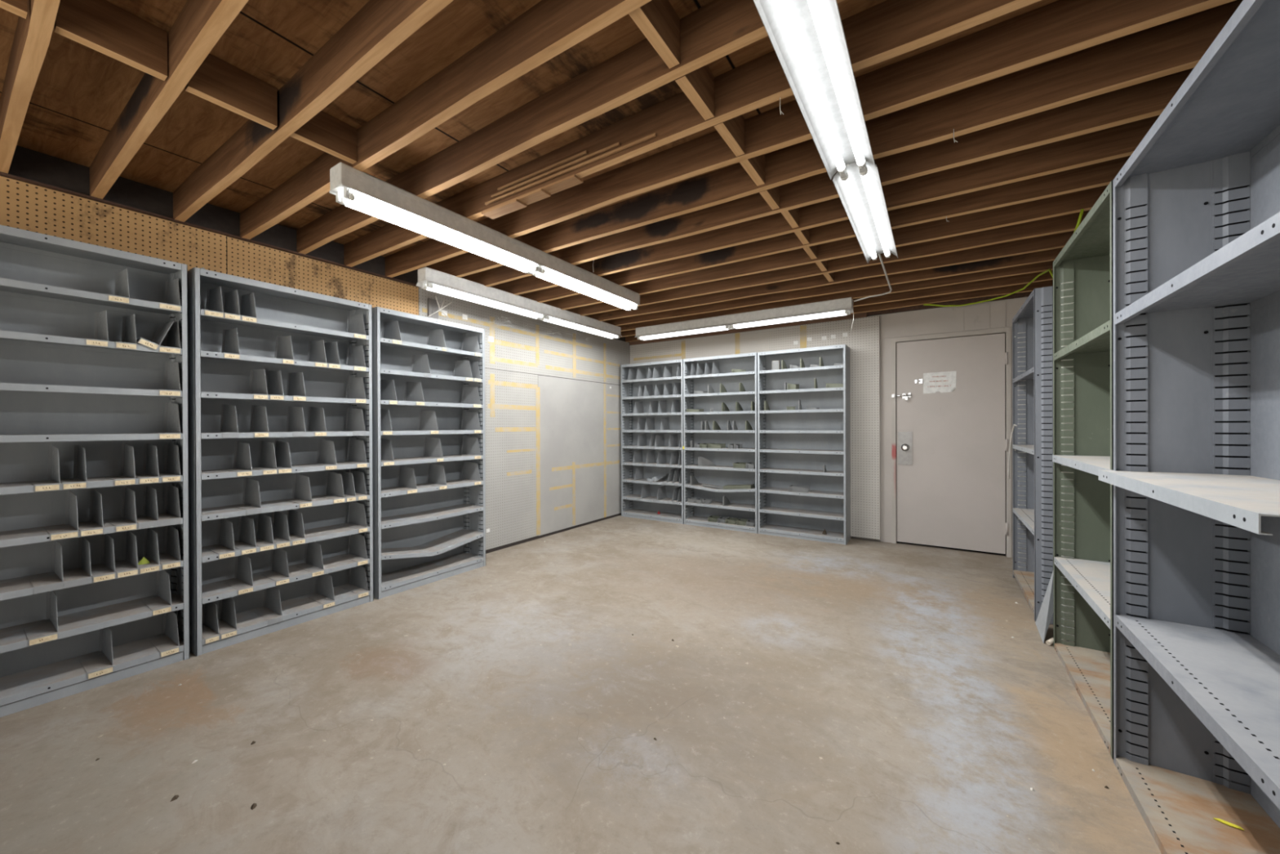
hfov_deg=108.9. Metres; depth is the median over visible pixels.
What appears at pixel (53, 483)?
divider
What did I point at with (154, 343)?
divider
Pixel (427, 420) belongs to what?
divider
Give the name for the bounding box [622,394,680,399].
shelf
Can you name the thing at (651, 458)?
divider
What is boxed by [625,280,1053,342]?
joist
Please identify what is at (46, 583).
divider
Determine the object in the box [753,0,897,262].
light
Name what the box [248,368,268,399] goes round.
divider
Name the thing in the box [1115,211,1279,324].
shelf
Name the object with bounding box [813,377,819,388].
divider
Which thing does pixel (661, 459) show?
divider
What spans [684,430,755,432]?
shelf
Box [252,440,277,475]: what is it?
divider
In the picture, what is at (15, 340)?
shelf
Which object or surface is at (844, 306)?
strip light
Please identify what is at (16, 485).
shelf
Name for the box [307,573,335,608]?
divider
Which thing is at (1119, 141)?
joist
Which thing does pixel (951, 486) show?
door
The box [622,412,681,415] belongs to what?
shelf
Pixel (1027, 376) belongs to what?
shelf
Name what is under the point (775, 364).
box
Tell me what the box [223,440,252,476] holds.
divider
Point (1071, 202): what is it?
joist
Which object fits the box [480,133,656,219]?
batten
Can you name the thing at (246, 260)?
pegboard
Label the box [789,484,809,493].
metal bin piece
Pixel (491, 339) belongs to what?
paper tag
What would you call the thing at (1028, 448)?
shelf
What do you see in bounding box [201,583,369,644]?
shelf
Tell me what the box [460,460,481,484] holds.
divider
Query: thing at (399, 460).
shelf
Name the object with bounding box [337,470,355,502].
divider
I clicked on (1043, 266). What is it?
joist
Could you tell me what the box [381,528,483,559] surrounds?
shelf
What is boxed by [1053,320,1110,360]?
shelf
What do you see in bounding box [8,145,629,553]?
wall
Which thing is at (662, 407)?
divider
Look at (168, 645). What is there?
divider
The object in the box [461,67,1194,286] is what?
joist
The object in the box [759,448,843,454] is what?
shelf
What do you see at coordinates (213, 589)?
shelf
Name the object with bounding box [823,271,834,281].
board
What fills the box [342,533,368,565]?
divider
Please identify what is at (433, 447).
divider
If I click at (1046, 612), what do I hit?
metal sheet
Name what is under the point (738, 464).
metal bin piece
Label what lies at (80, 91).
ceiling
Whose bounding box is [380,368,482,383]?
shelf
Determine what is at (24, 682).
shelf
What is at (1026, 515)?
shelf
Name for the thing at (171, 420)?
divider
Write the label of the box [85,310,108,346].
divider
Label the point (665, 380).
shelf
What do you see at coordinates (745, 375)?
shelf
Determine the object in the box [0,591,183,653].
shelf
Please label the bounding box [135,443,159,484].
divider
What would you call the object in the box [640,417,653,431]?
divider
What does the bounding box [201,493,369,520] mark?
shelf
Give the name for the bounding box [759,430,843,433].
shelf
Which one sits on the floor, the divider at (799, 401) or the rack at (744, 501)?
the rack at (744, 501)
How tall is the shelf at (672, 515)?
0.030 m
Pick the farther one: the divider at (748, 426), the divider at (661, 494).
the divider at (661, 494)
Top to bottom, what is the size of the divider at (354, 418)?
0.192 m
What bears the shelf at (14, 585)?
attached to the rack at (58, 390)
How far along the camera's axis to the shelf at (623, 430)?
5.85 m
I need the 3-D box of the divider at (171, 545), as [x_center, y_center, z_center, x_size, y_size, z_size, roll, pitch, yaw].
[-2.488,0.621,2.392,0.266,0.192,0.070,0,0,33]
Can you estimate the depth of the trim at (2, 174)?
2.56 m
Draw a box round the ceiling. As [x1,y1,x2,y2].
[0,0,1133,262]
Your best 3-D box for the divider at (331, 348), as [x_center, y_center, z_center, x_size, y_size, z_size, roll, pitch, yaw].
[-2.081,-0.474,3.023,0.266,0.192,0.070,0,0,33]
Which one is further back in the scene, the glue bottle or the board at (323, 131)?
the glue bottle
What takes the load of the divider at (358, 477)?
on the rack at (215, 380)
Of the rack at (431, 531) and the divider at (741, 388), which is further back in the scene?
the divider at (741, 388)
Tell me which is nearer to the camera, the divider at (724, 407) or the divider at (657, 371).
the divider at (724, 407)
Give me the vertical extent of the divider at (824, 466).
0.074 m
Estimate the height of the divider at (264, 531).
0.192 m
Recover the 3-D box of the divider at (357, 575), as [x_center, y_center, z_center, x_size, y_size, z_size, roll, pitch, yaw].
[-1.984,1.054,3.169,0.266,0.192,0.070,0,0,33]
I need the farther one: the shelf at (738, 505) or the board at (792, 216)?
the shelf at (738, 505)
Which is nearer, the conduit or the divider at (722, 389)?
the conduit
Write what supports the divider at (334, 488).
on the rack at (215, 380)
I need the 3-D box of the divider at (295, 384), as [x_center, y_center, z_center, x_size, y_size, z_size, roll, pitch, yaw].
[-2.186,-0.255,2.861,0.266,0.192,0.070,0,0,33]
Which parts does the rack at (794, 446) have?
post, panel, post, panel, kick plate, post, panel, post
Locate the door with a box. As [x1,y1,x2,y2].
[891,327,1011,557]
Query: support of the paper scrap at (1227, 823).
on the rack at (1195, 475)
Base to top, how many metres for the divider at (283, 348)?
0.192 m
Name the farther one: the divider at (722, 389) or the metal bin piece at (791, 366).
the divider at (722, 389)
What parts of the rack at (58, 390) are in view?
panel, kick plate, post, panel, post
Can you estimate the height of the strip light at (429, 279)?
0.140 m
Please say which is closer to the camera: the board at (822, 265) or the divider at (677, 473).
the board at (822, 265)
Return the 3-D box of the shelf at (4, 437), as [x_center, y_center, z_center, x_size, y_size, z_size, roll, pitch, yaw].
[-2.708,0.049,2.076,0.285,0.030,0.894,0,0,33]
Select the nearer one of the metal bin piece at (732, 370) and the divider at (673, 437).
the metal bin piece at (732, 370)
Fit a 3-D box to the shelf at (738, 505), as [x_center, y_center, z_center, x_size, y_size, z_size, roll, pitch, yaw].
[0.989,0.929,5.440,0.912,0.030,0.267,0,0,33]
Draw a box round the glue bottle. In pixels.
[1045,637,1053,644]
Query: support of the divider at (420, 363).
on the rack at (431, 531)
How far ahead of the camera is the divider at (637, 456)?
6.08 m
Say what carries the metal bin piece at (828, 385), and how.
on the rack at (794, 446)
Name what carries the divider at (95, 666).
on the rack at (58, 390)
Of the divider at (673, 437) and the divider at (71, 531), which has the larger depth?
the divider at (673, 437)
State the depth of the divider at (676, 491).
5.74 m
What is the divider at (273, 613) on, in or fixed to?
on the rack at (215, 380)
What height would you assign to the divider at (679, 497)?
0.193 m
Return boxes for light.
[328,161,640,311]
[416,266,622,338]
[635,297,853,340]
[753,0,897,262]
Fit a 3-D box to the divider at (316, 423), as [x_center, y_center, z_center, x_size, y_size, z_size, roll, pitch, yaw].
[-2.124,-0.038,2.956,0.266,0.192,0.070,0,0,33]
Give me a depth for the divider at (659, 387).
5.89 m
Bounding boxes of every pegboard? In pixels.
[0,175,226,274]
[226,236,418,315]
[418,286,629,385]
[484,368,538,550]
[629,315,879,539]
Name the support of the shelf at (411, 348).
attached to the rack at (431, 531)
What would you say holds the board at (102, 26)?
attached to the ceiling
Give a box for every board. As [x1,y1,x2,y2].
[0,0,27,18]
[54,0,167,80]
[185,53,277,129]
[289,110,357,164]
[628,0,679,68]
[675,64,714,119]
[713,115,744,156]
[738,154,764,186]
[759,186,779,209]
[781,207,799,228]
[794,228,809,244]
[803,244,817,259]
[815,260,826,271]
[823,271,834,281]
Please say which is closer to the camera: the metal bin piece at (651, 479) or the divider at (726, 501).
the divider at (726, 501)
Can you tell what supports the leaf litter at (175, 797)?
on the floor
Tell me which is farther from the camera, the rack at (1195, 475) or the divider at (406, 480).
the divider at (406, 480)
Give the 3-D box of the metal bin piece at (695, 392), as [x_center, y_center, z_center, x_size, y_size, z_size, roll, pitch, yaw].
[0.744,-0.418,5.543,0.110,0.040,0.161,0,0,33]
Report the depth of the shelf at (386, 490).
3.55 m
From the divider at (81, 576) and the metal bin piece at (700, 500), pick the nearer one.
the divider at (81, 576)
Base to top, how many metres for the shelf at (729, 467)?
0.030 m
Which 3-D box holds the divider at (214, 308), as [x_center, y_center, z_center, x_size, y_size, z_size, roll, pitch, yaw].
[-2.400,-0.690,2.532,0.266,0.192,0.080,0,0,33]
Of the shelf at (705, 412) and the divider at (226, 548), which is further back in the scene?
the shelf at (705, 412)
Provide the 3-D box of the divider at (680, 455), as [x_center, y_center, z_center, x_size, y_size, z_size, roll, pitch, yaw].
[0.508,0.402,5.732,0.060,0.192,0.243,0,0,33]
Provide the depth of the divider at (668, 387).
5.82 m
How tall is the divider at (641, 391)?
0.192 m
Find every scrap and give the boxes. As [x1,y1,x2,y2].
[137,556,150,564]
[1213,817,1244,830]
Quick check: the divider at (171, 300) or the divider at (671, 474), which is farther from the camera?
the divider at (671, 474)
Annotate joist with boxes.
[0,0,60,173]
[89,0,248,199]
[173,0,453,222]
[240,0,651,239]
[296,0,844,254]
[343,0,1040,266]
[384,0,1235,277]
[422,0,1243,277]
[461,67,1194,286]
[490,115,1159,294]
[517,155,1130,302]
[542,184,1108,310]
[564,209,1089,315]
[585,231,1074,321]
[601,247,1062,325]
[617,260,1053,331]
[619,270,1053,337]
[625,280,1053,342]
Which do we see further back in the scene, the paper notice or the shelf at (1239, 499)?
the paper notice
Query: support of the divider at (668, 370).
on the rack at (631, 489)
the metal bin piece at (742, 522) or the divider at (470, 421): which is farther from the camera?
the metal bin piece at (742, 522)
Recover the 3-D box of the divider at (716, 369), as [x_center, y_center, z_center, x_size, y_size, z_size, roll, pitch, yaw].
[0.886,-0.689,5.483,0.050,0.192,0.243,0,0,33]
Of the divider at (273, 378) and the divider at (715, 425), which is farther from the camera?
the divider at (715, 425)
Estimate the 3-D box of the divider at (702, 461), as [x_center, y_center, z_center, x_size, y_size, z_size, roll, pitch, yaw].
[0.810,0.412,5.495,0.222,0.114,0.058,0,0,-3]
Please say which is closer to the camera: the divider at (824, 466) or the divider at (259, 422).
the divider at (259, 422)
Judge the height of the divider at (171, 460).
0.192 m
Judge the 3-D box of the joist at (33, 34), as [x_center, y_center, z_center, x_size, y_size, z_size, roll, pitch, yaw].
[-1.045,-1.228,0.875,4.430,0.157,0.044,0,0,33]
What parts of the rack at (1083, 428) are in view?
post, panel, panel, post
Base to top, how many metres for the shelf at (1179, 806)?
0.038 m
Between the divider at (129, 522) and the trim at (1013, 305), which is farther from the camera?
the trim at (1013, 305)
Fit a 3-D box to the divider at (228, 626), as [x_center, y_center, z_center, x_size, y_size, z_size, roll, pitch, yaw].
[-2.364,1.057,2.581,0.266,0.192,0.070,0,0,33]
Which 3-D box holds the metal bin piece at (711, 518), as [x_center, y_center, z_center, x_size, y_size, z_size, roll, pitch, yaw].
[0.883,1.097,5.466,0.100,0.050,0.131,0,0,29]
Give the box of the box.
[772,360,780,369]
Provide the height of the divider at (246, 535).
0.192 m
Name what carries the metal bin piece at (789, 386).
on the rack at (794, 446)
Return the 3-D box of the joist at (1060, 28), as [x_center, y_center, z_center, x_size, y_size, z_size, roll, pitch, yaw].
[-0.098,-1.235,2.336,4.430,0.158,0.045,0,0,33]
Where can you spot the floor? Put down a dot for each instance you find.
(866, 696)
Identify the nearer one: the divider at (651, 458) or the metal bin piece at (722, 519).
the metal bin piece at (722, 519)
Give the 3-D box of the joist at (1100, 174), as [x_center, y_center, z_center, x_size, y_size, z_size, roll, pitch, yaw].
[0.529,-1.240,3.304,4.430,0.158,0.045,0,0,33]
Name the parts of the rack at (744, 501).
post, panel, post, metal strip, panel, kick plate, post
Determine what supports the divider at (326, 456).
on the rack at (215, 380)
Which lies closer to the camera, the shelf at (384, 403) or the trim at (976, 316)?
the shelf at (384, 403)
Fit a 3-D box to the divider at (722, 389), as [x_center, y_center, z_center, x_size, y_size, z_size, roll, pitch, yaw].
[1.005,-0.453,5.397,0.058,0.109,0.202,0,0,33]
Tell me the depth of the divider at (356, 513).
3.19 m
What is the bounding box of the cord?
[1008,423,1017,479]
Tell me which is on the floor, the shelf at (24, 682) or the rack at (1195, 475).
the rack at (1195, 475)
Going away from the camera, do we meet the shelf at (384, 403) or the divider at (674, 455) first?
the shelf at (384, 403)
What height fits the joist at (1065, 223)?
0.157 m
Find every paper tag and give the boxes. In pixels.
[441,309,447,315]
[462,314,467,319]
[488,336,493,342]
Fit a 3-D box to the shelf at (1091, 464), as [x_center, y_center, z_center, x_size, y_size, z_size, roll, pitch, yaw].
[2.081,0.169,1.964,0.311,0.036,0.975,0,0,33]
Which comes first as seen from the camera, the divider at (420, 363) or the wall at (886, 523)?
the divider at (420, 363)
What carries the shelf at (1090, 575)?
attached to the rack at (1083, 428)
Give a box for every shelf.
[0,277,182,318]
[0,330,182,357]
[0,382,182,397]
[0,433,182,442]
[0,472,182,494]
[0,512,182,547]
[0,553,183,600]
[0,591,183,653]
[0,633,183,706]
[200,309,368,343]
[200,350,368,373]
[200,391,368,404]
[200,431,368,438]
[200,461,369,479]
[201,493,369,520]
[201,522,369,562]
[201,553,369,604]
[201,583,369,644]
[380,337,482,359]
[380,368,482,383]
[380,400,482,408]
[380,430,483,435]
[380,454,483,466]
[381,479,483,497]
[381,503,483,528]
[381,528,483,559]
[381,552,483,591]
[622,376,680,383]
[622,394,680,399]
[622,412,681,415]
[622,429,681,432]
[622,444,681,449]
[622,461,681,467]
[622,477,681,485]
[622,493,681,504]
[622,508,681,520]
[684,371,755,379]
[684,391,755,397]
[684,410,755,414]
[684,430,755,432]
[684,447,755,452]
[684,463,755,471]
[684,482,755,492]
[684,501,755,511]
[685,515,755,530]
[759,364,843,375]
[759,386,843,394]
[759,408,843,413]
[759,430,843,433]
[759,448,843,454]
[760,467,843,476]
[760,486,843,498]
[760,506,844,520]
[760,524,844,541]
[1013,367,1033,382]
[1013,444,1034,454]
[1013,507,1034,535]
[1013,569,1034,613]
[1052,454,1111,475]
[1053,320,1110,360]
[1053,555,1110,628]
[1054,642,1110,753]
[1098,469,1279,535]
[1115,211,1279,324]
[1115,613,1279,809]
[1115,755,1279,853]
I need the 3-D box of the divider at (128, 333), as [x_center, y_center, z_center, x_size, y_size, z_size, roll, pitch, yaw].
[-2.573,-0.470,2.264,0.266,0.192,0.070,0,0,33]
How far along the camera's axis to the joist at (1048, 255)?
3.87 m
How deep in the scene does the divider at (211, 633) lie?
2.52 m
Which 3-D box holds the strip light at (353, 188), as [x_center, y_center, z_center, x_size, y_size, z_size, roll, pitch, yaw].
[-0.696,-1.089,3.025,0.120,0.146,2.394,0,0,33]
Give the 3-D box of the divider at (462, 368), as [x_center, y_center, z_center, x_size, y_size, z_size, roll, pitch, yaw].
[-1.529,-0.478,3.876,0.266,0.192,0.070,0,0,33]
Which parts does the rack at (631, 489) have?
post, panel, post, panel, kick plate, post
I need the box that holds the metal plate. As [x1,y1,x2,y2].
[723,484,755,488]
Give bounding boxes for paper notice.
[923,370,955,393]
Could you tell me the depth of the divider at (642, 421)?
6.04 m
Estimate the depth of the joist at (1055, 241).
3.57 m
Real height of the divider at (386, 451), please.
0.192 m
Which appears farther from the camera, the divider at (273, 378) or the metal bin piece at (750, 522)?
the metal bin piece at (750, 522)
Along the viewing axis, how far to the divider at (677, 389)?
5.73 m
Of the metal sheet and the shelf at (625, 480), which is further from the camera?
the shelf at (625, 480)
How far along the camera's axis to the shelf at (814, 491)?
4.89 m
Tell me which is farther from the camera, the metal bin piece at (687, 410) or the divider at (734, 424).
the metal bin piece at (687, 410)
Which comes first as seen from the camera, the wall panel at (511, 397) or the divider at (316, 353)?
the divider at (316, 353)
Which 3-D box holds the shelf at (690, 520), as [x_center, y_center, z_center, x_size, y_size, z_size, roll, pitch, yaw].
[0.989,1.137,5.440,0.912,0.030,0.267,0,0,33]
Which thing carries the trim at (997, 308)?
attached to the wall at (886, 523)
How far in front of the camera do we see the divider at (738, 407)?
5.26 m
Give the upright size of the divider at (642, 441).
0.192 m
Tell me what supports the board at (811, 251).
attached to the ceiling
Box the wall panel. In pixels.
[537,374,621,535]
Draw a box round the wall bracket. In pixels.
[426,295,452,319]
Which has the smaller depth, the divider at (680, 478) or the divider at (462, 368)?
the divider at (462, 368)
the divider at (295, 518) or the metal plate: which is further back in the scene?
the metal plate
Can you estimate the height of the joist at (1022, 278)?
0.158 m
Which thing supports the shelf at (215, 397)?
attached to the rack at (215, 380)
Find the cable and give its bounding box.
[923,208,1084,306]
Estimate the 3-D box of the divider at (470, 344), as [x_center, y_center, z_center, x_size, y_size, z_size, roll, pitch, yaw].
[-1.483,-0.696,3.948,0.266,0.192,0.060,0,0,33]
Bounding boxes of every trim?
[0,171,417,286]
[629,311,867,345]
[866,291,1031,315]
[881,306,963,338]
[964,302,989,331]
[990,300,1005,328]
[1006,297,1027,327]
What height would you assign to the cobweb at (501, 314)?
0.124 m
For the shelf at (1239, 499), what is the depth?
1.17 m
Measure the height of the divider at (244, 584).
0.192 m
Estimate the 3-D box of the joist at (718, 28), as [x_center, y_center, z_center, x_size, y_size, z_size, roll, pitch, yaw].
[-0.413,-1.233,1.849,4.430,0.157,0.046,0,0,33]
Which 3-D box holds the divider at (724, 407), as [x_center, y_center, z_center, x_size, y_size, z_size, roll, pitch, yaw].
[1.029,-0.236,5.401,0.058,0.109,0.232,0,0,33]
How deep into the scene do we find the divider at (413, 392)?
3.54 m
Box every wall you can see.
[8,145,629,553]
[850,296,1028,557]
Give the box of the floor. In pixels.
[0,514,1161,853]
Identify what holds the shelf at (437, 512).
attached to the rack at (431, 531)
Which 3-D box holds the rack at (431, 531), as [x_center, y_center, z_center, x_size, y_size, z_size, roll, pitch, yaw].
[-1.700,0.180,3.638,0.291,2.036,0.905,0,0,33]
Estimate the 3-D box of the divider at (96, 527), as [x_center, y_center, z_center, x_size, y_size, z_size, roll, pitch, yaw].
[-2.629,0.402,2.174,0.266,0.192,0.070,0,0,33]
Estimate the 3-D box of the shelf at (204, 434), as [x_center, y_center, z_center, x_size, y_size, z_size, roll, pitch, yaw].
[-2.205,0.046,2.852,0.285,0.030,0.894,0,0,33]
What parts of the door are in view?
lock plate, knob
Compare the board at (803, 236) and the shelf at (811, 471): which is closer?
the board at (803, 236)
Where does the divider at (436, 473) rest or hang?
on the rack at (431, 531)
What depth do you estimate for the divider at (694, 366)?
5.59 m
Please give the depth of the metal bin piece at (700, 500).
5.51 m
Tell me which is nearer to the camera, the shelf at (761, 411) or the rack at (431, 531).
the rack at (431, 531)
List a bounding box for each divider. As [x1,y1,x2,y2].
[22,591,58,646]
[27,540,63,594]
[28,445,60,492]
[44,490,79,540]
[59,444,87,489]
[62,536,91,588]
[78,488,103,537]
[79,626,113,679]
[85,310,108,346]
[90,533,115,582]
[104,444,136,485]
[106,486,137,532]
[107,268,129,303]
[115,314,137,350]
[115,530,138,578]
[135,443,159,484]
[136,320,173,350]
[136,484,159,528]
[137,528,159,573]
[141,569,172,616]
[147,402,181,439]
[149,611,179,657]
[157,361,181,396]
[158,278,181,311]
[158,483,181,526]
[159,320,181,354]
[159,442,181,482]
[159,524,181,569]
[201,601,219,644]
[204,286,224,318]
[205,518,235,559]
[208,404,239,438]
[217,597,237,639]
[221,328,239,359]
[222,289,240,320]
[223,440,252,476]
[225,555,253,595]
[233,477,262,515]
[234,515,257,555]
[239,293,257,323]
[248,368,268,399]
[248,404,269,437]
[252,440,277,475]
[254,513,274,551]
[254,586,282,625]
[262,547,289,586]
[266,370,284,399]
[271,511,290,548]
[274,335,294,364]
[274,440,292,473]
[285,406,306,436]
[285,473,312,507]
[286,372,306,400]
[286,509,305,545]
[297,542,324,577]
[306,340,327,367]
[306,406,327,435]
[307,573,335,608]
[309,439,337,470]
[319,471,345,503]
[324,342,340,368]
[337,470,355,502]
[342,438,367,467]
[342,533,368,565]
[342,565,368,598]
[343,501,368,533]
[345,377,366,403]
[345,408,365,435]
[346,313,366,339]
[346,345,366,371]
[348,469,367,500]
[380,379,397,404]
[380,408,392,435]
[380,438,394,466]
[381,320,401,344]
[391,465,417,493]
[404,382,424,405]
[410,354,431,377]
[417,409,439,434]
[422,436,444,462]
[425,463,447,489]
[426,328,446,351]
[453,360,472,381]
[457,411,481,433]
[460,435,481,458]
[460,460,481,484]
[461,336,480,356]
[461,386,481,407]
[469,361,481,382]
[623,368,636,382]
[628,449,642,465]
[629,401,643,415]
[631,368,645,382]
[632,417,645,431]
[632,433,646,448]
[633,385,644,399]
[633,466,643,479]
[636,484,650,500]
[639,384,653,398]
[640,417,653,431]
[641,449,655,466]
[643,367,653,381]
[644,400,657,415]
[644,433,658,448]
[648,366,662,380]
[649,383,663,398]
[649,433,663,448]
[652,450,666,466]
[652,484,666,502]
[653,400,666,414]
[653,473,668,481]
[656,417,669,431]
[658,365,671,380]
[658,383,672,397]
[662,467,676,484]
[664,433,677,448]
[665,450,679,466]
[666,400,679,414]
[666,485,680,503]
[667,467,681,484]
[668,382,680,397]
[671,364,680,378]
[672,488,681,504]
[673,452,681,467]
[674,435,681,449]
[674,471,681,485]
[686,363,697,377]
[690,440,694,447]
[690,475,699,484]
[692,363,704,377]
[697,456,716,466]
[700,362,712,377]
[701,421,704,430]
[704,421,710,430]
[707,361,719,377]
[707,384,714,393]
[712,420,724,430]
[720,383,727,392]
[721,402,729,411]
[722,496,732,506]
[727,420,732,430]
[732,420,737,430]
[734,401,742,411]
[738,382,746,391]
[745,420,752,430]
[751,400,755,410]
[764,400,769,410]
[781,360,786,368]
[798,400,802,409]
[800,358,804,368]
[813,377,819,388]
[819,356,824,366]
[822,465,829,472]
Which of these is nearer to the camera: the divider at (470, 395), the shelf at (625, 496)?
the divider at (470, 395)
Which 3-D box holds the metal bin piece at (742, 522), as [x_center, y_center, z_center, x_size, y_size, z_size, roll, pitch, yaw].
[1.177,1.096,5.277,0.090,0.050,0.131,0,0,29]
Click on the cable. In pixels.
(1082, 211)
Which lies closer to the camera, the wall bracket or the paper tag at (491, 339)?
the wall bracket
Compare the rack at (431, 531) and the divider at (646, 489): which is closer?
the rack at (431, 531)
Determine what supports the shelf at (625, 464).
attached to the rack at (631, 489)
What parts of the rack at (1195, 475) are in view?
post, panel, panel, post, panel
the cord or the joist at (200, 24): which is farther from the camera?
the cord
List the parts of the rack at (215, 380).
panel, post, panel, panel, kick plate, post, panel, post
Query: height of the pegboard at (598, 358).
0.599 m
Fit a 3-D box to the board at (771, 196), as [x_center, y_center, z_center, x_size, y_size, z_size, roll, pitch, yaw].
[0.667,-1.240,2.353,0.038,0.151,0.220,0,0,33]
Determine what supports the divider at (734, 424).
on the rack at (744, 501)
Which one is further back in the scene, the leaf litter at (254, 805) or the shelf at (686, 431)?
the shelf at (686, 431)
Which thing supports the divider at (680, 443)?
on the rack at (631, 489)
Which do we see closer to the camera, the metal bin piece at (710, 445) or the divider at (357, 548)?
the divider at (357, 548)
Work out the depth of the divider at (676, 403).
5.76 m
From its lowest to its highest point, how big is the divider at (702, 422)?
0.109 m
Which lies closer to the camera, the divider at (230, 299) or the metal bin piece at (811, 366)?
the divider at (230, 299)
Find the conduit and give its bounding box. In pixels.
[853,253,892,302]
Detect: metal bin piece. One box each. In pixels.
[647,477,653,481]
[686,408,703,412]
[687,497,697,502]
[694,390,707,393]
[694,443,699,448]
[694,497,704,503]
[699,443,709,448]
[702,498,711,504]
[707,515,719,522]
[708,443,725,448]
[717,516,728,523]
[725,517,737,524]
[728,444,733,448]
[731,368,746,373]
[733,444,742,448]
[733,462,746,468]
[736,518,747,525]
[746,462,755,468]
[746,519,755,526]
[786,382,799,389]
[786,406,795,409]
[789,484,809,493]
[790,364,799,368]
[807,407,819,409]
[809,364,819,367]
[826,382,843,387]
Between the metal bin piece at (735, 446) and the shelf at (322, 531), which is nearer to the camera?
the shelf at (322, 531)
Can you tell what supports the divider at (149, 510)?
on the rack at (58, 390)
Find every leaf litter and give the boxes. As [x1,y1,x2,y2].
[170,795,178,801]
[250,803,257,809]
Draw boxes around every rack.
[0,224,190,717]
[187,266,373,656]
[372,306,485,599]
[620,359,683,524]
[683,352,757,533]
[757,344,850,544]
[1012,285,1053,624]
[1052,179,1113,759]
[1098,0,1279,853]
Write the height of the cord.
0.435 m
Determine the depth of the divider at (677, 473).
5.74 m
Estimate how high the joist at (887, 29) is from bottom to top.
0.156 m
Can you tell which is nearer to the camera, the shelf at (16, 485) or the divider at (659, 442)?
the shelf at (16, 485)
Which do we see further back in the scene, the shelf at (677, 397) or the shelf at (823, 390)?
the shelf at (677, 397)
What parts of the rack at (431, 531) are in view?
post, panel, panel, kick plate, post, panel, post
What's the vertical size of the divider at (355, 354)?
0.192 m
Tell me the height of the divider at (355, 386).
0.192 m
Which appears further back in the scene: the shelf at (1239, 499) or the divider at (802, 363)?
the divider at (802, 363)
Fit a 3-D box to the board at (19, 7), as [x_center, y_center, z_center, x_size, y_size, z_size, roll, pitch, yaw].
[-1.795,-1.231,1.188,0.038,0.146,0.242,0,0,33]
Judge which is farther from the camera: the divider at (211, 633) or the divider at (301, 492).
the divider at (301, 492)
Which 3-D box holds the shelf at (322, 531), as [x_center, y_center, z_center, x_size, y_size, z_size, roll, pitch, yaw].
[-2.203,0.702,2.854,0.285,0.030,0.894,0,0,33]
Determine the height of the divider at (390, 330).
0.192 m
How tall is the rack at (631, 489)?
2.012 m
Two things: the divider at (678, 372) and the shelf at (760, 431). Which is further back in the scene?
the divider at (678, 372)
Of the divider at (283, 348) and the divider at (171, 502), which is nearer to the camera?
the divider at (171, 502)
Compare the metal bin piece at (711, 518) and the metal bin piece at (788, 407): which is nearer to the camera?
the metal bin piece at (788, 407)
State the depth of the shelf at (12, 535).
2.08 m
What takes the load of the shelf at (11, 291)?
attached to the rack at (58, 390)
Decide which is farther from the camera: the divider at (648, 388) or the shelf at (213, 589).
the divider at (648, 388)
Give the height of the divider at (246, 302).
0.192 m
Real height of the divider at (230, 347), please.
0.192 m
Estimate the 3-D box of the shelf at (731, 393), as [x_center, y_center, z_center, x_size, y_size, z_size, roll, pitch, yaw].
[0.984,-0.383,5.437,0.912,0.030,0.267,0,0,33]
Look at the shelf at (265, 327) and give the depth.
2.85 m
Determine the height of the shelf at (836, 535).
0.030 m
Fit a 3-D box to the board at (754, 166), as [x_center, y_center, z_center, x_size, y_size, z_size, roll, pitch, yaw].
[0.519,-1.243,2.112,0.038,0.143,0.246,0,0,33]
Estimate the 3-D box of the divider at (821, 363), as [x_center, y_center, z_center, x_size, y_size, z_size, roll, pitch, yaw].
[1.928,-0.675,4.798,0.058,0.104,0.202,0,0,33]
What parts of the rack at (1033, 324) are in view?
post, panel, panel, post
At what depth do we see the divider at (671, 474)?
5.77 m
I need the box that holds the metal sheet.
[1035,571,1053,643]
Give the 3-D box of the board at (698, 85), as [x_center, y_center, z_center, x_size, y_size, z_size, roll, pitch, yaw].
[0.198,-1.238,1.626,0.038,0.149,0.240,0,0,33]
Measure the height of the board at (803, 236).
0.149 m
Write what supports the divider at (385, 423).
on the rack at (431, 531)
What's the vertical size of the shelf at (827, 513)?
0.030 m
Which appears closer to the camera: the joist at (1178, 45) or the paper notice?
the joist at (1178, 45)
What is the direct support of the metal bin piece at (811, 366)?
on the rack at (794, 446)
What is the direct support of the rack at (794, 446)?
on the floor
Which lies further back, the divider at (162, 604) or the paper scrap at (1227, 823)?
the divider at (162, 604)
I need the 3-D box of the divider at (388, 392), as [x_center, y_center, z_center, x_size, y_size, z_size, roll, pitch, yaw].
[-1.874,-0.258,3.343,0.266,0.192,0.060,0,0,33]
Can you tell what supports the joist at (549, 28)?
attached to the ceiling
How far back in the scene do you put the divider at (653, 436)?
5.90 m
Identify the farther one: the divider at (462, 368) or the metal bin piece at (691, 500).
the metal bin piece at (691, 500)
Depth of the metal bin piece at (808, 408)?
4.83 m
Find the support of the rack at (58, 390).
on the floor
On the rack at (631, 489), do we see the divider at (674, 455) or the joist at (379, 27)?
the divider at (674, 455)
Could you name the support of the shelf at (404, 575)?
attached to the rack at (431, 531)

